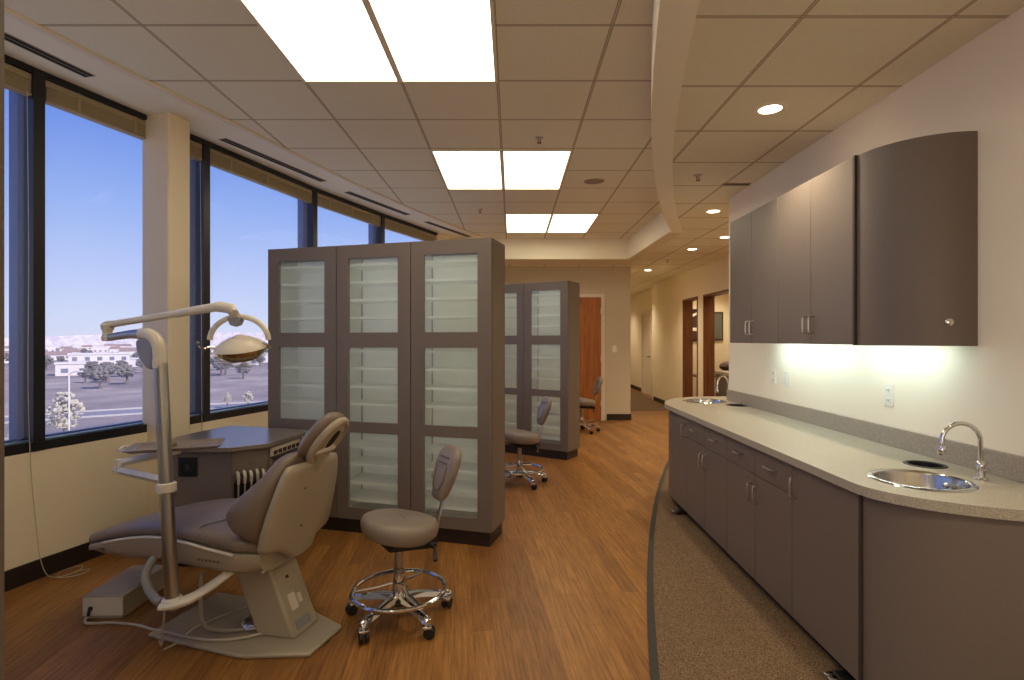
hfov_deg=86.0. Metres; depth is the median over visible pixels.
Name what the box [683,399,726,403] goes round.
sink
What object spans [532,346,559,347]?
shelf
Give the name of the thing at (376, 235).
window
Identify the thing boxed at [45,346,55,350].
building
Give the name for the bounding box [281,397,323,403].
shelf
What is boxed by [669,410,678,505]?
base cabinet
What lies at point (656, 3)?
trim
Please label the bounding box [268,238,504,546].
storage cabinet
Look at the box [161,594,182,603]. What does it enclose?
socket
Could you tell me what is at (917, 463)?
chute
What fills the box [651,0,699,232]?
ceiling soffit edge
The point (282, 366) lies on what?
shelf
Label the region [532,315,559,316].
shelf
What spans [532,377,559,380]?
shelf
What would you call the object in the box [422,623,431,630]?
hood
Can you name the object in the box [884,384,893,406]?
wall outlet
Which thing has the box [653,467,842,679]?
floor
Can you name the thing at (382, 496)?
shelf
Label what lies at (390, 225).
window blind
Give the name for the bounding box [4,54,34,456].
window
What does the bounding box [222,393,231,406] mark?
tree
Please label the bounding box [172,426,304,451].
countertop
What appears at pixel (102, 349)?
building
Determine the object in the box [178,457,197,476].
fan grille
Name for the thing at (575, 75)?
ceiling
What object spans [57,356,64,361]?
tree
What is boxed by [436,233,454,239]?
wall
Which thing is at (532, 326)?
shelf
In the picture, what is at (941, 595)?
base cabinet
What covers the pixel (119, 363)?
tree
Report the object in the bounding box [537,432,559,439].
shelf
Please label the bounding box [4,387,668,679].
floor
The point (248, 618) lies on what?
coiled cable
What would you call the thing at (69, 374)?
street lamp
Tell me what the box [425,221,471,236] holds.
air vent
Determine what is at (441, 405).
shelf
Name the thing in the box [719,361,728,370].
headrest cover
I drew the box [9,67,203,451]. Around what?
window
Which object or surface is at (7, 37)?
air vent
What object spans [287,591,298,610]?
switch plate
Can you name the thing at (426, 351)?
shelf
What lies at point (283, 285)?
shelf
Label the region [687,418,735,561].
base cabinet
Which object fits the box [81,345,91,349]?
building
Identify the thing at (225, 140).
air vent
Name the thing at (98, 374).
tree
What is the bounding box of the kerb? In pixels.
[4,401,261,423]
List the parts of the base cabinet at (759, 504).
handle, drawer, door, handle, handle, handle, drawer, door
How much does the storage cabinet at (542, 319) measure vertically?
2.134 m
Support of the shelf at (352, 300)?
attached to the storage cabinet at (405, 341)
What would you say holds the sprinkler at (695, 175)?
attached to the ceiling at (830, 61)
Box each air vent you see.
[4,32,94,77]
[218,138,325,181]
[344,191,410,214]
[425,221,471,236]
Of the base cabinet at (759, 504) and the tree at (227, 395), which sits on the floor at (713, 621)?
the base cabinet at (759, 504)
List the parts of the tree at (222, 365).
crown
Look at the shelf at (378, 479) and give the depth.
4.16 m
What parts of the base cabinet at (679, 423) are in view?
door, handle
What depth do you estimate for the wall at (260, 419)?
4.87 m
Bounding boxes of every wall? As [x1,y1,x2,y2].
[4,451,37,570]
[38,422,207,558]
[204,411,267,430]
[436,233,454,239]
[505,266,629,419]
[630,255,728,400]
[693,294,728,396]
[729,7,1023,455]
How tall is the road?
0.060 m
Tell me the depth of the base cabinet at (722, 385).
9.56 m
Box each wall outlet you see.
[771,369,775,383]
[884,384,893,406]
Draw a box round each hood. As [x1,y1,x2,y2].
[358,626,368,634]
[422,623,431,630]
[441,595,450,601]
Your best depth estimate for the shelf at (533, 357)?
6.89 m
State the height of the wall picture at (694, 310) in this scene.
0.680 m
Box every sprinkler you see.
[535,136,542,143]
[693,174,701,180]
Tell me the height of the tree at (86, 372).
4.213 m
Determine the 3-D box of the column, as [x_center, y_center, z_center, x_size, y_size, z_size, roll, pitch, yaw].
[-2.542,-0.102,4.037,0.250,3.064,0.185,0,0,17]
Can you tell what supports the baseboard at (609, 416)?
attached to the wall at (611, 281)
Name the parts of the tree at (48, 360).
crown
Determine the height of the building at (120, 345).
7.861 m
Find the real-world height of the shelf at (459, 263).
0.016 m
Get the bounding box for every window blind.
[4,63,89,577]
[45,80,201,160]
[200,148,311,410]
[318,193,380,226]
[385,218,435,240]
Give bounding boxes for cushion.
[89,498,257,553]
[226,451,305,543]
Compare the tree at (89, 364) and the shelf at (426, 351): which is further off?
the tree at (89, 364)
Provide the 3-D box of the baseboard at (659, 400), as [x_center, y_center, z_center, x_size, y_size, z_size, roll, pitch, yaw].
[3.354,1.380,11.890,0.012,0.100,2.220,0,0,0]
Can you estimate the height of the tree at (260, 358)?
5.248 m
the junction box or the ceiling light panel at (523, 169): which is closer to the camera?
the junction box
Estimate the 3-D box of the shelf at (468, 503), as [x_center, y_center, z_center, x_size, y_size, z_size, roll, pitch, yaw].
[-0.388,1.195,4.013,0.520,0.016,0.268,0,0,16]
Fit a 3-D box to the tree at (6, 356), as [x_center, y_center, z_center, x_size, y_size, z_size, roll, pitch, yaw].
[-247.978,9.394,270.748,6.459,6.124,4.954,0,0,-14]
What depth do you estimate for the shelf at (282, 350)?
4.25 m
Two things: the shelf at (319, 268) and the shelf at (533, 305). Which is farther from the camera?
the shelf at (533, 305)
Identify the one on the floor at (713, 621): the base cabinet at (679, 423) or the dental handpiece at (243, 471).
the base cabinet at (679, 423)
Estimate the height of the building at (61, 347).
5.773 m
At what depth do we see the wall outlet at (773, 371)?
4.21 m
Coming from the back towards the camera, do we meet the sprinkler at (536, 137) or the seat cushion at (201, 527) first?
the sprinkler at (536, 137)
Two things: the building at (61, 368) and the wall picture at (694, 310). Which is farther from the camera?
the building at (61, 368)
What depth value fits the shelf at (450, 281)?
3.94 m
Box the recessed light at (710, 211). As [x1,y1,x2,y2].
[704,209,722,213]
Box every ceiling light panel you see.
[237,0,400,82]
[365,0,497,82]
[430,149,503,189]
[501,149,572,189]
[505,213,551,232]
[547,213,599,232]
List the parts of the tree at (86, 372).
crown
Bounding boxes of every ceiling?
[4,0,661,238]
[505,0,1023,296]
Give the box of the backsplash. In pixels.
[727,389,1023,482]
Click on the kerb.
(47, 419)
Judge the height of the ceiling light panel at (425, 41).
0.020 m
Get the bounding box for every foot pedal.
[671,509,687,514]
[823,670,855,679]
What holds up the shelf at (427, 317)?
attached to the storage cabinet at (405, 341)
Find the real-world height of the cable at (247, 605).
0.046 m
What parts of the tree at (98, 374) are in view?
crown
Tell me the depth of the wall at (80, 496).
3.55 m
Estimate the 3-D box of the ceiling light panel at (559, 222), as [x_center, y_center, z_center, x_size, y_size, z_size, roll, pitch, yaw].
[0.825,-1.624,7.690,0.610,0.020,1.220,0,0,0]
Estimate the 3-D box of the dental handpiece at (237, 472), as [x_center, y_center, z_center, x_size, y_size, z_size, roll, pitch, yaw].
[-1.708,0.986,3.423,0.019,0.329,0.052,0,0,-37]
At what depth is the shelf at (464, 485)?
3.99 m
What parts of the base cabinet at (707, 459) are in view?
drawer, door, handle, drawer, door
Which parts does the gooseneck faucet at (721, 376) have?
spout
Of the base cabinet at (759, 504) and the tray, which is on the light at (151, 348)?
the tray
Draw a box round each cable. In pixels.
[83,615,261,641]
[158,611,165,645]
[163,605,247,650]
[240,615,255,629]
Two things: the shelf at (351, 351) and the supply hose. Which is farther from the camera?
the shelf at (351, 351)
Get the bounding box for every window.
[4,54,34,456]
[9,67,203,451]
[190,140,312,421]
[298,187,382,247]
[368,214,437,243]
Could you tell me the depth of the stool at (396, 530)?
2.79 m
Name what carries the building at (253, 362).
on the ground
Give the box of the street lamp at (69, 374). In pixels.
[68,370,82,429]
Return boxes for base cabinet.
[172,426,304,565]
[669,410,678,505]
[672,412,694,521]
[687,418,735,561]
[715,371,728,395]
[727,436,803,629]
[788,465,858,679]
[859,495,1023,679]
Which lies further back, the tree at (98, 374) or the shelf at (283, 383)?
the tree at (98, 374)
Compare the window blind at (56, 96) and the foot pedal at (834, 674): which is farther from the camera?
the window blind at (56, 96)
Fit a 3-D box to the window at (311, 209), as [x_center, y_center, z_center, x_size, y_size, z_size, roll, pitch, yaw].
[-1.979,-0.433,6.476,0.210,2.397,1.316,0,0,20]
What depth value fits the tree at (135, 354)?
291.42 m
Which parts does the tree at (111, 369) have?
crown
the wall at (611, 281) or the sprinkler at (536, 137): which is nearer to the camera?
the sprinkler at (536, 137)
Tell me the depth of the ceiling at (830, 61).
2.73 m
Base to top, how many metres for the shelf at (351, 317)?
0.016 m
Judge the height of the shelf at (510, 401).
0.016 m
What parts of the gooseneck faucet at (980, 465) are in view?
spout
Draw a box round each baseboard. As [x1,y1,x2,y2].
[4,542,104,591]
[607,414,630,419]
[630,384,640,391]
[653,396,664,404]
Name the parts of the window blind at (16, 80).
rail, pull cord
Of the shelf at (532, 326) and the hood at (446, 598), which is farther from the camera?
the shelf at (532, 326)
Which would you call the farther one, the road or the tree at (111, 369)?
the tree at (111, 369)
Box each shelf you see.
[281,265,323,272]
[281,283,323,288]
[281,300,323,304]
[281,317,323,320]
[281,349,323,351]
[281,365,323,368]
[281,381,323,386]
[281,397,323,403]
[350,262,397,270]
[350,280,397,286]
[350,298,397,303]
[350,316,397,319]
[350,350,397,352]
[350,366,397,370]
[350,383,397,388]
[350,399,397,406]
[350,439,397,450]
[350,456,397,468]
[350,473,397,486]
[350,489,397,504]
[425,259,476,267]
[425,278,476,284]
[425,296,476,301]
[425,315,476,319]
[425,350,476,352]
[425,367,476,371]
[425,385,476,390]
[425,402,476,409]
[425,443,476,455]
[425,460,476,473]
[425,478,476,493]
[425,495,476,511]
[505,295,516,298]
[505,375,516,378]
[505,399,516,403]
[505,409,516,413]
[505,419,516,424]
[532,293,559,296]
[532,304,559,306]
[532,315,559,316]
[532,326,559,327]
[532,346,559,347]
[532,356,559,358]
[532,367,559,369]
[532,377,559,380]
[532,402,559,406]
[532,412,559,417]
[532,423,559,428]
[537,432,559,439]
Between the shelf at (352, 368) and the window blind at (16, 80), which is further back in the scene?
the shelf at (352, 368)
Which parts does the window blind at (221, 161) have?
pull cord, rail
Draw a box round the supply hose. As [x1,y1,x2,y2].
[198,571,255,632]
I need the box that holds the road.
[4,403,247,421]
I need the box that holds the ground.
[4,348,267,437]
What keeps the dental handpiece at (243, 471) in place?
hanging from the base cabinet at (201, 475)
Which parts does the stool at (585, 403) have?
seat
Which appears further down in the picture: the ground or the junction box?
the junction box
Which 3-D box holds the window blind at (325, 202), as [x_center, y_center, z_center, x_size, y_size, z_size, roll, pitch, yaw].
[-1.908,-1.519,6.479,0.055,0.130,1.212,0,0,20]
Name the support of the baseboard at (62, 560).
attached to the wall at (80, 496)
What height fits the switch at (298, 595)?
0.045 m
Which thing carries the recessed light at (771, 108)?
in the ceiling at (830, 61)
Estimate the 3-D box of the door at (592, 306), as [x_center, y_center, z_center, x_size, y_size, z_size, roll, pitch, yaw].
[1.125,0.305,9.758,1.050,2.250,0.085,0,0,0]
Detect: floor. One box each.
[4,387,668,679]
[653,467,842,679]
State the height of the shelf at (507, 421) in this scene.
0.016 m
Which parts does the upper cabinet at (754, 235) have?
door, handle, door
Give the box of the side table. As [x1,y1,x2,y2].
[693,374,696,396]
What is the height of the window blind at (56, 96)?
0.130 m
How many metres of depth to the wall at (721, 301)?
11.60 m
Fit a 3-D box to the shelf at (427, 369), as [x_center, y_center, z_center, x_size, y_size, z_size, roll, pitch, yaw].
[-0.388,0.215,4.013,0.520,0.016,0.268,0,0,16]
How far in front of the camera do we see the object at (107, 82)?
3.86 m
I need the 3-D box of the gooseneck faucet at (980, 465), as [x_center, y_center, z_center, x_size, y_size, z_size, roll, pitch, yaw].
[1.811,0.443,2.201,0.185,0.234,0.064,0,0,6]
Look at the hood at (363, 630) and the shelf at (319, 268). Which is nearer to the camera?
the hood at (363, 630)
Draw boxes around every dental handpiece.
[236,471,239,497]
[242,470,246,492]
[249,470,252,487]
[255,468,259,481]
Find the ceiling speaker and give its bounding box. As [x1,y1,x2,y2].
[582,177,605,183]
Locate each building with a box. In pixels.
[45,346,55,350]
[45,351,71,359]
[54,361,86,375]
[60,346,72,350]
[62,348,80,352]
[67,352,130,364]
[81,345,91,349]
[92,346,108,352]
[103,344,116,348]
[109,346,120,351]
[116,344,131,346]
[118,347,136,357]
[130,357,139,366]
[232,359,257,364]
[261,353,267,362]
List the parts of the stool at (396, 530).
leg, leg, seat, leg, leg, lever, post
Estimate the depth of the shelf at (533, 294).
6.81 m
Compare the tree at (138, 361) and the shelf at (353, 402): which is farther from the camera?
the tree at (138, 361)
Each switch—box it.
[295,592,302,601]
[783,371,788,386]
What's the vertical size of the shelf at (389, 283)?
0.016 m
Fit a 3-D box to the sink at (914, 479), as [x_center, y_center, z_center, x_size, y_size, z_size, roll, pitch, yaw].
[1.632,0.632,2.195,0.360,0.156,0.360,0,0,0]
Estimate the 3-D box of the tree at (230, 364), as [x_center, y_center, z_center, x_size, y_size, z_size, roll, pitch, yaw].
[-102.801,9.495,197.175,4.790,5.921,6.246,0,0,-15]
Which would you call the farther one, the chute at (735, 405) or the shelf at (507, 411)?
the shelf at (507, 411)
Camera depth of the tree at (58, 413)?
64.63 m
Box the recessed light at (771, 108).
[752,102,787,115]
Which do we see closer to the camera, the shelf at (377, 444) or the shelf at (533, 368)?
the shelf at (377, 444)
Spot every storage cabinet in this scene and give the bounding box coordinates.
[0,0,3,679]
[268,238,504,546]
[505,281,579,459]
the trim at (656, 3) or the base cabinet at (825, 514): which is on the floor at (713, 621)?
the base cabinet at (825, 514)
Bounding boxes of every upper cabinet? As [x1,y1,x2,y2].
[730,198,777,342]
[778,157,852,343]
[853,131,977,345]
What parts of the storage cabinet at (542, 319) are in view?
glass pane, door, door, glass pane, door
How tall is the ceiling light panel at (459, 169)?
0.020 m
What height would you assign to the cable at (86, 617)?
0.038 m
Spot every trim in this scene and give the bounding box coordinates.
[4,7,487,237]
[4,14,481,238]
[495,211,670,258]
[647,460,668,679]
[651,0,659,135]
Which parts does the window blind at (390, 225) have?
rail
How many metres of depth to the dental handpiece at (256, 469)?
3.47 m
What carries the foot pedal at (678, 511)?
on the floor at (713, 621)
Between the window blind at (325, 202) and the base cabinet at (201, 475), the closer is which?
the base cabinet at (201, 475)
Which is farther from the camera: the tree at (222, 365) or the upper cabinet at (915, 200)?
the tree at (222, 365)
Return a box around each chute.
[726,404,746,406]
[903,460,948,468]
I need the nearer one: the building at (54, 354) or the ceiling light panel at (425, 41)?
the ceiling light panel at (425, 41)
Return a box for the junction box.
[83,565,163,618]
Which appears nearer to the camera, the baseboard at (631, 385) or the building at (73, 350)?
the baseboard at (631, 385)
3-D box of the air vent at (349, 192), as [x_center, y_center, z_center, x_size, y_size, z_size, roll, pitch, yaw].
[-1.580,-1.623,6.570,0.080,0.006,1.192,0,0,23]
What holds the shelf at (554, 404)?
attached to the storage cabinet at (542, 319)
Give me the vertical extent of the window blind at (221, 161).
2.514 m
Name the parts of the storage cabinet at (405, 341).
door, door, glass pane, door, door, glass pane, door, glass pane, door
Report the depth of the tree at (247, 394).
100.69 m
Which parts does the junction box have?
panel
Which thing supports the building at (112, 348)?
on the ground
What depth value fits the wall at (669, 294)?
11.64 m
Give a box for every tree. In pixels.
[4,353,8,364]
[45,355,54,369]
[45,392,85,430]
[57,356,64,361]
[77,369,90,382]
[84,361,98,369]
[88,367,109,388]
[96,362,118,382]
[114,360,128,376]
[117,364,136,383]
[131,352,138,357]
[135,358,141,367]
[210,356,220,364]
[212,359,229,375]
[220,359,233,374]
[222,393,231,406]
[235,363,252,378]
[242,391,252,403]
[255,355,264,365]
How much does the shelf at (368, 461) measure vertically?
0.016 m
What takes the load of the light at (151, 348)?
attached to the dental chair
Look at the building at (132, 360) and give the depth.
256.55 m
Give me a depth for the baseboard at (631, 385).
15.86 m
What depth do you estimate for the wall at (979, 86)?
2.54 m
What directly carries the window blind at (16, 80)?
attached to the window at (25, 363)
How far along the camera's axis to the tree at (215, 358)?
224.15 m
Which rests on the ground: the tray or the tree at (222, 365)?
the tree at (222, 365)
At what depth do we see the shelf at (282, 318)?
4.25 m
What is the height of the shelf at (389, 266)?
0.016 m
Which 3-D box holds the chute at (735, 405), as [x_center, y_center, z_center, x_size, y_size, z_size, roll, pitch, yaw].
[1.930,0.640,4.700,0.192,0.169,0.192,0,0,0]
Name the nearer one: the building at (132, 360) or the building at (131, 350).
the building at (132, 360)
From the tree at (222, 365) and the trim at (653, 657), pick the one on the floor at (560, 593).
the trim at (653, 657)
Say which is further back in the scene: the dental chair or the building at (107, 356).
the building at (107, 356)
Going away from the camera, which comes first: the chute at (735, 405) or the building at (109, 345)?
the chute at (735, 405)
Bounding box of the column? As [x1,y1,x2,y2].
[142,112,189,514]
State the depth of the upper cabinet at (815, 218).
3.02 m
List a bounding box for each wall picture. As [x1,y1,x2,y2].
[693,309,696,340]
[715,312,722,339]
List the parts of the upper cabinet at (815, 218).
door, handle, handle, door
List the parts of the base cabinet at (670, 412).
curved panel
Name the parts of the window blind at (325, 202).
rail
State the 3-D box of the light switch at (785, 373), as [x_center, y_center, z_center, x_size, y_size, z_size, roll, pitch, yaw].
[2.010,0.285,4.035,0.010,0.116,0.072,0,0,0]
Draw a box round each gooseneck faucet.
[716,375,728,397]
[937,421,989,480]
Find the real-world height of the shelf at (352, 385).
0.016 m
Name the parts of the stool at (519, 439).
leg, seat, leg, leg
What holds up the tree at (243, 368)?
on the ground
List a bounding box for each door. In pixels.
[580,294,604,419]
[641,310,651,395]
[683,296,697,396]
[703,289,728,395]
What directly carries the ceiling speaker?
attached to the ceiling at (575, 75)
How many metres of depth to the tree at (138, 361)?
203.59 m
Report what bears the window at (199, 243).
in the wall at (260, 419)
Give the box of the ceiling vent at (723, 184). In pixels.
[721,183,750,185]
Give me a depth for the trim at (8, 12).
3.69 m
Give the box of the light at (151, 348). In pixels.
[100,301,271,611]
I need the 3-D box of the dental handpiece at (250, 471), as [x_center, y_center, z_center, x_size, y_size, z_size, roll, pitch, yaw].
[-1.649,0.990,3.467,0.019,0.329,0.052,0,0,-37]
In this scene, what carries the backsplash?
attached to the wall at (979, 86)
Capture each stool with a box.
[345,444,461,644]
[505,396,551,489]
[580,376,602,434]
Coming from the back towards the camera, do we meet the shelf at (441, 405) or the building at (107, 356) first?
the building at (107, 356)
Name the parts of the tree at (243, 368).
crown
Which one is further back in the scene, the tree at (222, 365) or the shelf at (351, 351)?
the tree at (222, 365)
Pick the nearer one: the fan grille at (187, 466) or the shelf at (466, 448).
the fan grille at (187, 466)
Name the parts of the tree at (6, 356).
crown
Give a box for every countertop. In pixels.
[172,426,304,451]
[665,389,1023,521]
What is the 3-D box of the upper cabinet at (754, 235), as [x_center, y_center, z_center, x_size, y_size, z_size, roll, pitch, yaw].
[1.831,-0.442,3.861,0.365,0.927,0.763,0,0,0]
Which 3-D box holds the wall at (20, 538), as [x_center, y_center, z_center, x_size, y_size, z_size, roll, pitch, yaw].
[-3.078,1.048,2.765,0.200,0.765,1.176,0,0,14]
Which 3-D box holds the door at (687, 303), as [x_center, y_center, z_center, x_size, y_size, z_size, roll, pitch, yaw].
[3.444,0.320,10.350,0.192,2.220,0.860,0,0,0]
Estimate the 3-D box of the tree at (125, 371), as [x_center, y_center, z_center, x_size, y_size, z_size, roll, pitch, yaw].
[-107.965,9.633,153.649,4.565,5.643,5.952,0,0,5]
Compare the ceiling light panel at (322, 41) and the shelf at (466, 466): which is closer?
the ceiling light panel at (322, 41)
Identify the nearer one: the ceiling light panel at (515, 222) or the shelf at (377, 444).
the shelf at (377, 444)
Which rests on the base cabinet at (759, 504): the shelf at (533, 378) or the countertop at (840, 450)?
the countertop at (840, 450)
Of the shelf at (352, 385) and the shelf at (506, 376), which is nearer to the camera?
the shelf at (352, 385)
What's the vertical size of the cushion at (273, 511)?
0.418 m
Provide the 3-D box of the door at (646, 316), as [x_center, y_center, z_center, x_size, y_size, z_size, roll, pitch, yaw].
[3.531,0.330,14.460,0.098,2.200,1.080,0,0,0]
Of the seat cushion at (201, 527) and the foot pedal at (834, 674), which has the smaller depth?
the foot pedal at (834, 674)
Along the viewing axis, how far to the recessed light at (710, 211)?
5.58 m
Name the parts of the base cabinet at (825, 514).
handle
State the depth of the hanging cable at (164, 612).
2.47 m
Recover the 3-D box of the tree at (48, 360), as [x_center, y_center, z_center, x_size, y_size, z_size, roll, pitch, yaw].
[-192.251,9.410,226.293,6.425,6.092,4.928,0,0,-15]
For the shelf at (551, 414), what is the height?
0.016 m
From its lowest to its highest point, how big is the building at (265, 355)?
4.887 m
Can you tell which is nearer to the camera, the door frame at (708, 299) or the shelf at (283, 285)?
the shelf at (283, 285)
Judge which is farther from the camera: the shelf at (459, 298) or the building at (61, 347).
the building at (61, 347)
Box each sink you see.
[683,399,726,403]
[867,469,978,491]
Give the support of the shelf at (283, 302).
attached to the storage cabinet at (405, 341)
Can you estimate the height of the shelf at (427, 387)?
0.016 m
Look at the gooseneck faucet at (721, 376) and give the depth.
5.24 m
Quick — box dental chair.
[89,412,348,658]
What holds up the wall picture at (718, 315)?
attached to the wall at (721, 301)
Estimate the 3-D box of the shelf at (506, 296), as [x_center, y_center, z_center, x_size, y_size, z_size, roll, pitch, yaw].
[-0.025,-0.560,7.126,0.520,0.016,0.268,0,0,32]
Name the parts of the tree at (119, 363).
crown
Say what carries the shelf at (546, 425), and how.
attached to the storage cabinet at (542, 319)
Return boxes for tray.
[117,438,225,453]
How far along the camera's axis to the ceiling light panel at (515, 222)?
7.60 m
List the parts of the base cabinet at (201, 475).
recess panel, handpiece rail, panel, drawer, drawer pull, control knob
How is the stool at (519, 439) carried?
on the floor at (560, 593)
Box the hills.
[4,332,267,347]
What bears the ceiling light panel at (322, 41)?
attached to the ceiling at (575, 75)

